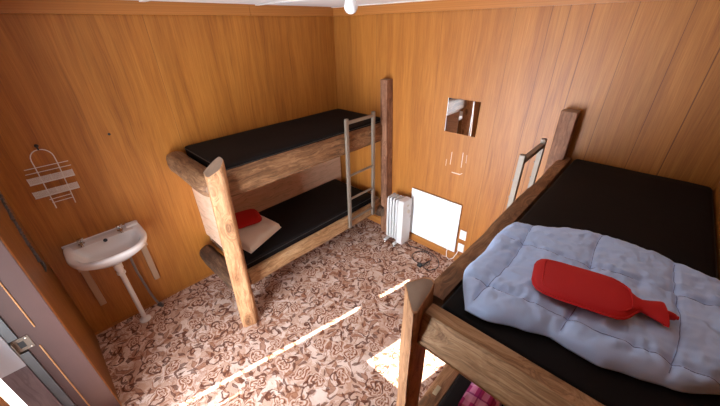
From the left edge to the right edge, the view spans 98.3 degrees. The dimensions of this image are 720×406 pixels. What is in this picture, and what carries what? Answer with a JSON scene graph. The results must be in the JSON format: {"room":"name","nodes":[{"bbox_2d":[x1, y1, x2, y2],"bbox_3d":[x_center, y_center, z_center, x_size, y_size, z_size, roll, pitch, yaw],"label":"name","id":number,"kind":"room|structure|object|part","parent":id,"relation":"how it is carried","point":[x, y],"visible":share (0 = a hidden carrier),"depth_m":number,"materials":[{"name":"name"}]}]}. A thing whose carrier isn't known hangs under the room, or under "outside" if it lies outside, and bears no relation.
{"room":"bunk bedroom","nodes":[
{"label":"bunk bedroom","id":0,"kind":"room"},
{"bbox_2d":[0,191,119,403],"bbox_3d":[-1.214,0.669,0.990,3.300,2.460,0.305,24,38,37],"label":"wall","id":1,"kind":"structure","parent":0,"point":[48,283],"depth_m":1.99,"materials":[{"name":"brown wood"}]},
{"bbox_2d":[0,194,46,271],"bbox_3d":[-2.121,0.201,1.966,0.219,0.520,0.012,24,38,37],"label":"lining","id":2,"kind":"object","parent":1,"relation":"attached to","point":[2,199],"visible":1,"depth_m":1.93,"materials":[{"name":"brown wood"}]},
{"bbox_2d":[0,236,121,405],"bbox_3d":[-1.375,0.743,1.218,1.180,2.110,0.304,24,38,37],"label":"door","id":3,"kind":"structure","parent":1,"relation":"in","point":[28,314],"depth_m":1.69,"materials":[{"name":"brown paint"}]},
{"bbox_3d":[-0.864,0.882,0.978,0.056,2.090,0.003,24,38,37],"label":"architrave","id":4,"kind":"part","parent":3,"relation":"part of","materials":[{"name":"brown wood"}]},
{"bbox_3d":[-1.855,0.311,1.328,0.040,1.330,0.100,24,38,37],"label":"frame","id":5,"kind":"part","parent":3,"relation":"part of","materials":[{"name":"grey paint"}]},
{"bbox_3d":[-1.768,0.748,1.634,0.030,0.085,0.064,24,38,37],"label":"strike plate","id":6,"kind":"part","parent":3,"relation":"part of","materials":[{"name":"silver metal"}]},
{"bbox_3d":[-1.838,1.202,1.835,0.040,0.720,0.100,24,38,37],"label":"frame","id":7,"kind":"part","parent":3,"relation":"part of","materials":[{"name":"brown wood"}]},
{"bbox_2d":[0,14,341,332],"bbox_3d":[-1.397,-0.456,2.973,0.100,2.460,3.375,24,38,37],"label":"wall","id":8,"kind":"structure","parent":0,"point":[160,85],"depth_m":2.45,"materials":[{"name":"brown wood"}]},
{"bbox_2d":[61,220,163,322],"bbox_3d":[-1.895,0.672,2.552,0.424,0.931,0.502,24,38,37],"label":"washbasin","id":9,"kind":"object","parent":8,"relation":"attached to","point":[112,247],"visible":1,"depth_m":2.44,"materials":[{"name":"porcelain"},{"name":"chrome metal"},{"name":"white plastic"}]},
{"bbox_2d":[75,238,84,247],"bbox_3d":[-2.088,0.301,2.321,0.044,0.050,0.103,-21,35,-31],"label":"tap","id":10,"kind":"object","parent":9,"relation":"on","point":[81,243],"depth_m":2.33,"materials":[{"name":"silver metal"}]},
{"bbox_3d":[-1.901,0.374,2.382,0.424,0.149,0.502,24,38,37],"label":"bowl","id":11,"kind":"part","parent":9,"relation":"part of","materials":[{"name":"white ceramic"}]},
{"bbox_2d":[115,224,123,232],"bbox_3d":[-1.916,0.208,2.477,0.044,0.050,0.103,-21,35,-31],"label":"tap","id":12,"kind":"object","parent":9,"relation":"on","point":[120,229],"depth_m":2.48,"materials":[{"name":"silver metal"}]},
{"bbox_2d":[95,272,213,334],"bbox_3d":[-1.268,0.585,3.605,0.010,0.022,2.953,24,38,37],"label":"baseboard","id":13,"kind":"structure","parent":8,"relation":"attached to","point":[204,277],"depth_m":2.96,"materials":[{"name":"brown wood"}]},
{"bbox_2d":[0,0,332,15],"bbox_3d":[-1.301,-1.507,2.415,0.022,0.085,2.965,24,38,37],"label":"trim","id":14,"kind":"structure","parent":8,"relation":"attached to","point":[114,7],"depth_m":2.21,"materials":[{"name":"brown wood"}]},
{"bbox_2d":[96,218,454,405],"bbox_3d":[-0.140,1.216,2.580,3.500,0.100,3.375,24,38,37],"label":"floor","id":15,"kind":"structure","parent":0,"point":[327,331],"depth_m":2.64,"materials":[{"name":"carpet"}]},
{"bbox_2d":[166,78,392,326],"bbox_3d":[-0.641,-0.210,3.176,0.938,1.816,2.056,24,38,37],"label":"bunk bed","id":16,"kind":"object","parent":15,"relation":"on","point":[220,193],"visible":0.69,"depth_m":2.83,"materials":[{"name":"brown wood"}]},
{"bbox_3d":[-1.291,0.106,2.741,0.696,0.720,0.014,24,38,37],"label":"panel","id":17,"kind":"part","parent":16,"relation":"part of","materials":[{"name":"brown wood"}]},
{"bbox_3d":[-1.005,0.381,2.452,0.157,1.509,0.142,22,35,38],"label":"post","id":18,"kind":"part","parent":16,"relation":"part of","materials":[{"name":"brown wood"}]},
{"bbox_3d":[-0.900,-0.303,3.557,0.012,0.800,1.835,24,38,37],"label":"wall panel","id":19,"kind":"part","parent":16,"relation":"part of","materials":[{"name":"brown wood"}]},
{"bbox_2d":[184,109,379,169],"bbox_3d":[-0.627,-0.671,3.053,0.748,0.105,1.835,24,38,37],"label":"mattress","id":20,"kind":"object","parent":16,"relation":"on","point":[242,148],"visible":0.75,"depth_m":2.79,"materials":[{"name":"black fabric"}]},
{"bbox_2d":[212,179,370,268],"bbox_3d":[-0.668,0.136,3.469,0.713,0.101,1.719,24,38,37],"label":"mattress","id":21,"kind":"object","parent":16,"relation":"on","point":[300,216],"visible":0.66,"depth_m":3.42,"materials":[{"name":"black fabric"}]},
{"bbox_2d":[239,215,280,252],"bbox_3d":[-1.078,0.251,3.088,0.560,0.082,0.460,18,35,30],"label":"pillow","id":22,"kind":"object","parent":21,"relation":"on","point":[253,236],"visible":0.49,"depth_m":2.98,"materials":[{"name":"beige fabric"}]},
{"bbox_2d":[235,209,261,228],"bbox_3d":[-1.220,0.191,3.094,0.452,0.082,0.315,-19,34,-28],"label":"water bottle","id":23,"kind":"object","parent":22,"relation":"on","point":[248,217],"visible":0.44,"depth_m":3.09,"materials":[{"name":"red rubber"}]},
{"bbox_3d":[-0.347,-0.459,2.854,0.035,0.222,1.840,24,38,37],"label":"rail","id":24,"kind":"part","parent":16,"relation":"part of","materials":[{"name":"brown wood"}]},
{"bbox_3d":[-0.340,0.345,3.321,0.064,0.185,1.840,24,38,37],"label":"rail","id":25,"kind":"part","parent":16,"relation":"part of","materials":[{"name":"brown wood"}]},
{"bbox_2d":[344,111,374,227],"bbox_3d":[0.015,-0.322,3.295,0.037,1.210,0.414,24,38,37],"label":"ladder","id":26,"kind":"object","parent":16,"relation":"attached to","point":[347,122],"visible":1,"depth_m":3.26,"materials":[{"name":"grey metal"}]},
{"bbox_3d":[-0.118,-0.253,3.179,0.030,1.210,0.034,24,38,37],"label":"rail","id":27,"kind":"part","parent":26,"relation":"part of","materials":[{"name":"grey metal"}]},
{"bbox_3d":[0.143,-0.393,3.416,0.030,1.210,0.034,24,38,37],"label":"rail","id":28,"kind":"part","parent":26,"relation":"part of","materials":[{"name":"grey metal"}]},
{"bbox_3d":[0.301,-0.448,3.558,0.095,1.811,0.098,22,37,38],"label":"post","id":29,"kind":"part","parent":16,"relation":"part of","materials":[{"name":"brown wood"}]},
{"bbox_2d":[384,193,411,246],"bbox_3d":[0.449,0.203,3.609,0.246,0.622,0.250,24,38,37],"label":"radiator","id":30,"kind":"object","parent":15,"relation":"on","point":[398,206],"visible":1,"depth_m":3.53,"materials":[{"name":"white metal"}]},
{"bbox_2d":[407,242,438,269],"bbox_3d":[0.666,0.595,3.507,0.507,0.033,0.295,24,38,37],"label":"power cord","id":31,"kind":"object","parent":15,"relation":"on","point":[419,264],"visible":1,"depth_m":3.44,"materials":[{"name":"grey plastic"}]},
{"bbox_2d":[396,109,604,405],"bbox_3d":[1.105,0.602,1.751,0.887,1.746,2.022,24,38,37],"label":"bunk bed","id":32,"kind":"object","parent":15,"relation":"on","point":[510,378],"visible":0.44,"depth_m":1.07,"materials":[{"name":"brown solid wood"},{"name":"metal"}]},
{"bbox_3d":[0.229,0.947,1.433,0.107,1.489,0.138,-3,30,-3],"label":"post","id":33,"kind":"part","parent":32,"relation":"part of","materials":[{"name":"brown wood"}]},
{"bbox_2d":[432,385,440,394],"bbox_3d":[0.434,1.058,1.756,0.025,0.010,0.060,24,38,37],"label":"paper tag","id":34,"kind":"object","parent":32,"relation":"on","point":[437,389],"visible":1,"depth_m":1.75,"materials":[{"name":"paper"}]},
{"bbox_3d":[0.914,0.872,2.241,0.098,0.183,1.855,24,38,37],"label":"rail","id":35,"kind":"part","parent":32,"relation":"part of","materials":[{"name":"brown wood"}]},
{"bbox_2d":[438,374,502,405],"bbox_3d":[1.221,0.956,1.962,0.737,0.101,1.859,24,38,37],"label":"mattress","id":36,"kind":"object","parent":32,"relation":"on","point":[453,396],"visible":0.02,"depth_m":1.73,"materials":[{"name":"black fabric"}]},
{"bbox_2d":[458,382,501,405],"bbox_3d":[0.695,0.981,1.664,0.175,0.159,0.440,24,38,37],"label":"blanket","id":37,"kind":"object","parent":36,"relation":"on","point":[474,395],"visible":0.24,"depth_m":1.57,"materials":[{"name":"pink fabric"}]},
{"bbox_3d":[0.905,0.096,1.793,0.086,0.236,1.855,24,38,37],"label":"rail","id":38,"kind":"part","parent":32,"relation":"part of","materials":[{"name":"brown wood"}]},
{"bbox_3d":[0.501,0.547,0.880,0.748,0.126,0.096,24,38,37],"label":"rail","id":39,"kind":"part","parent":32,"relation":"part of","materials":[{"name":"brown wood"}]},
{"bbox_2d":[506,138,546,208],"bbox_3d":[1.034,0.198,2.136,0.037,1.228,0.399,24,38,37],"label":"ladder","id":40,"kind":"object","parent":32,"relation":"attached to","point":[539,149],"visible":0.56,"depth_m":1.84,"materials":[{"name":"grey metal"}]},
{"bbox_3d":[0.911,0.267,2.019,0.030,1.228,0.034,24,38,37],"label":"rail","id":41,"kind":"part","parent":40,"relation":"part of","materials":[{"name":"grey metal"}]},
{"bbox_3d":[1.162,0.132,2.248,0.030,1.228,0.034,24,38,37],"label":"rail","id":42,"kind":"part","parent":40,"relation":"part of","materials":[{"name":"grey metal"}]},
{"bbox_3d":[1.484,0.121,2.583,0.102,1.745,0.100,24,38,37],"label":"post","id":43,"kind":"part","parent":32,"relation":"part of","materials":[{"name":"brown wood"}]},
{"bbox_2d":[441,159,719,405],"bbox_3d":[1.194,0.173,1.499,0.722,0.110,1.896,24,38,37],"label":"mattress","id":44,"kind":"object","parent":32,"relation":"on","point":[671,218],"visible":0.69,"depth_m":1.48,"materials":[{"name":"black fabric"}]},
{"bbox_2d":[463,222,719,394],"bbox_3d":[0.831,0.278,1.137,0.729,0.069,0.803,24,38,37],"label":"quilt","id":45,"kind":"object","parent":44,"relation":"on","point":[498,288],"visible":0.87,"depth_m":1.02,"materials":[{"name":"blue fabric"}]},
{"bbox_2d":[531,259,678,327],"bbox_3d":[0.780,0.292,1.015,0.392,0.039,0.205,16,34,28],"label":"water bottle","id":46,"kind":"object","parent":45,"relation":"on","point":[589,290],"visible":1,"depth_m":1.00,"materials":[{"name":"red rubber"}]},
{"bbox_2d":[137,0,415,6],"bbox_3d":[-0.184,-1.009,1.315,3.500,0.100,3.375,24,38,37],"label":"ceiling","id":47,"kind":"structure","parent":0,"point":[319,3],"depth_m":2.58,"materials":[{"name":"white paint"}]},
{"bbox_2d":[344,0,357,13],"bbox_3d":[-0.043,-0.944,1.429,0.083,0.132,0.083,24,38,37],"label":"ceiling lamp","id":48,"kind":"object","parent":47,"relation":"attached to","point":[350,6],"visible":1,"depth_m":1.43,"materials":[{"name":"white glass"}]},
{"bbox_2d":[333,0,719,254],"bbox_3d":[0.963,-0.501,2.972,3.300,2.460,0.100,24,38,37],"label":"wall","id":49,"kind":"structure","parent":0,"point":[643,77],"depth_m":2.33,"materials":[{"name":"brown wood"}]},
{"bbox_2d":[139,0,432,7],"bbox_3d":[-0.034,-1.042,1.477,3.300,0.008,2.740,24,38,37],"label":"trim","id":50,"kind":"structure","parent":49,"relation":"attached to","point":[139,0],"depth_m":2.64,"materials":[{"name":"white"}]},
{"bbox_2d":[368,215,459,259],"bbox_3d":[0.945,0.547,3.521,3.300,0.095,0.012,24,38,37],"label":"baseboard","id":51,"kind":"structure","parent":49,"relation":"attached to","point":[412,236],"depth_m":3.63,"materials":[{"name":"brown wood"}]},
{"bbox_2d":[410,188,461,259],"bbox_3d":[0.821,0.240,3.442,0.645,0.695,0.053,24,38,37],"label":"heater","id":52,"kind":"object","parent":49,"relation":"attached to","point":[435,219],"visible":0.92,"depth_m":3.40,"materials":[{"name":"white metal"}]},
{"bbox_2d":[446,154,466,174],"bbox_3d":[0.923,-0.390,3.000,0.206,0.230,0.001,24,38,37],"label":"tape marks","id":53,"kind":"object","parent":49,"relation":"attached to","point":[451,154],"visible":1,"depth_m":3.01,"materials":[{"name":"beige"}]},
{"bbox_2d":[457,243,463,252],"bbox_3d":[1.078,0.481,3.334,0.070,0.100,0.014,24,38,37],"label":"wall socket","id":54,"kind":"object","parent":49,"relation":"attached to","point":[460,247],"visible":1,"depth_m":3.33,"materials":[{"name":"white plastic"}]},
{"bbox_2d":[444,98,480,136],"bbox_3d":[0.911,-0.767,2.786,0.306,0.303,0.006,24,38,37],"label":"mirror","id":55,"kind":"object","parent":49,"relation":"attached to","point":[462,116],"visible":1,"depth_m":2.78,"materials":[{"name":"clear glass"}]},
{"bbox_3d":[1.001,-0.726,2.712,0.058,0.303,0.005,24,38,37],"label":"glass","id":56,"kind":"part","parent":55,"relation":"part of","materials":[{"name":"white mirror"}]},
{"bbox_2d":[459,230,466,240],"bbox_3d":[1.075,0.338,3.253,0.070,0.110,0.014,24,38,37],"label":"wall socket","id":57,"kind":"object","parent":49,"relation":"attached to","point":[463,234],"visible":1,"depth_m":3.25,"materials":[{"name":"white plastic"}]},
{"bbox_2d":[333,0,658,15],"bbox_3d":[0.909,-1.507,2.340,3.278,0.085,0.022,24,38,37],"label":"trim","id":58,"kind":"structure","parent":49,"relation":"attached to","point":[435,5],"depth_m":2.46,"materials":[{"name":"brown wood"}]},
{"bbox_2d":[713,181,719,279],"bbox_3d":[1.073,0.663,0.921,0.100,2.460,3.375,24,38,37],"label":"wall","id":59,"kind":"structure","parent":0,"point":[716,193],"depth_m":1.57,"materials":[{"name":"brown wood"}]},
{"label":"outside","id":60,"kind":"structure","parent":0,"visible":0},
{"bbox_2d":[0,379,26,405],"bbox_3d":[-4.405,3.497,-1.059,15.000,0.280,8.725,24,38,37],"label":"ground","id":61,"kind":"structure","parent":60,"point":[6,393],"depth_m":2.27,"materials":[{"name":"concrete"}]},
{"bbox_3d":[-2.120,-0.366,2.043,0.033,0.036,0.024,24,38,37],"label":"hook","id":62,"kind":"object","parent":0,"visible":0},
{"bbox_2d":[24,149,79,207],"bbox_3d":[-2.120,-0.165,2.143,0.027,0.420,0.253,24,38,37],"label":"wire rack","id":63,"kind":"object","parent":62,"relation":"hanging from","point":[64,189],"visible":1,"depth_m":2.15,"materials":[{"name":"beige metal"}]},
{"bbox_2d":[26,169,74,185],"bbox_3d":[-2.118,-0.179,2.136,0.026,0.050,0.238,24,38,37],"label":"shelf","id":64,"kind":"object","parent":63,"relation":"attached to","point":[61,173],"depth_m":2.13,"materials":[{"name":"white metal"}]},
{"bbox_2d":[32,181,79,198],"bbox_3d":[-2.122,-0.093,2.177,0.026,0.050,0.240,24,38,37],"label":"shelf","id":65,"kind":"object","parent":63,"relation":"attached to","point":[64,189],"depth_m":2.18,"materials":[{"name":"white metal"}]}
]}

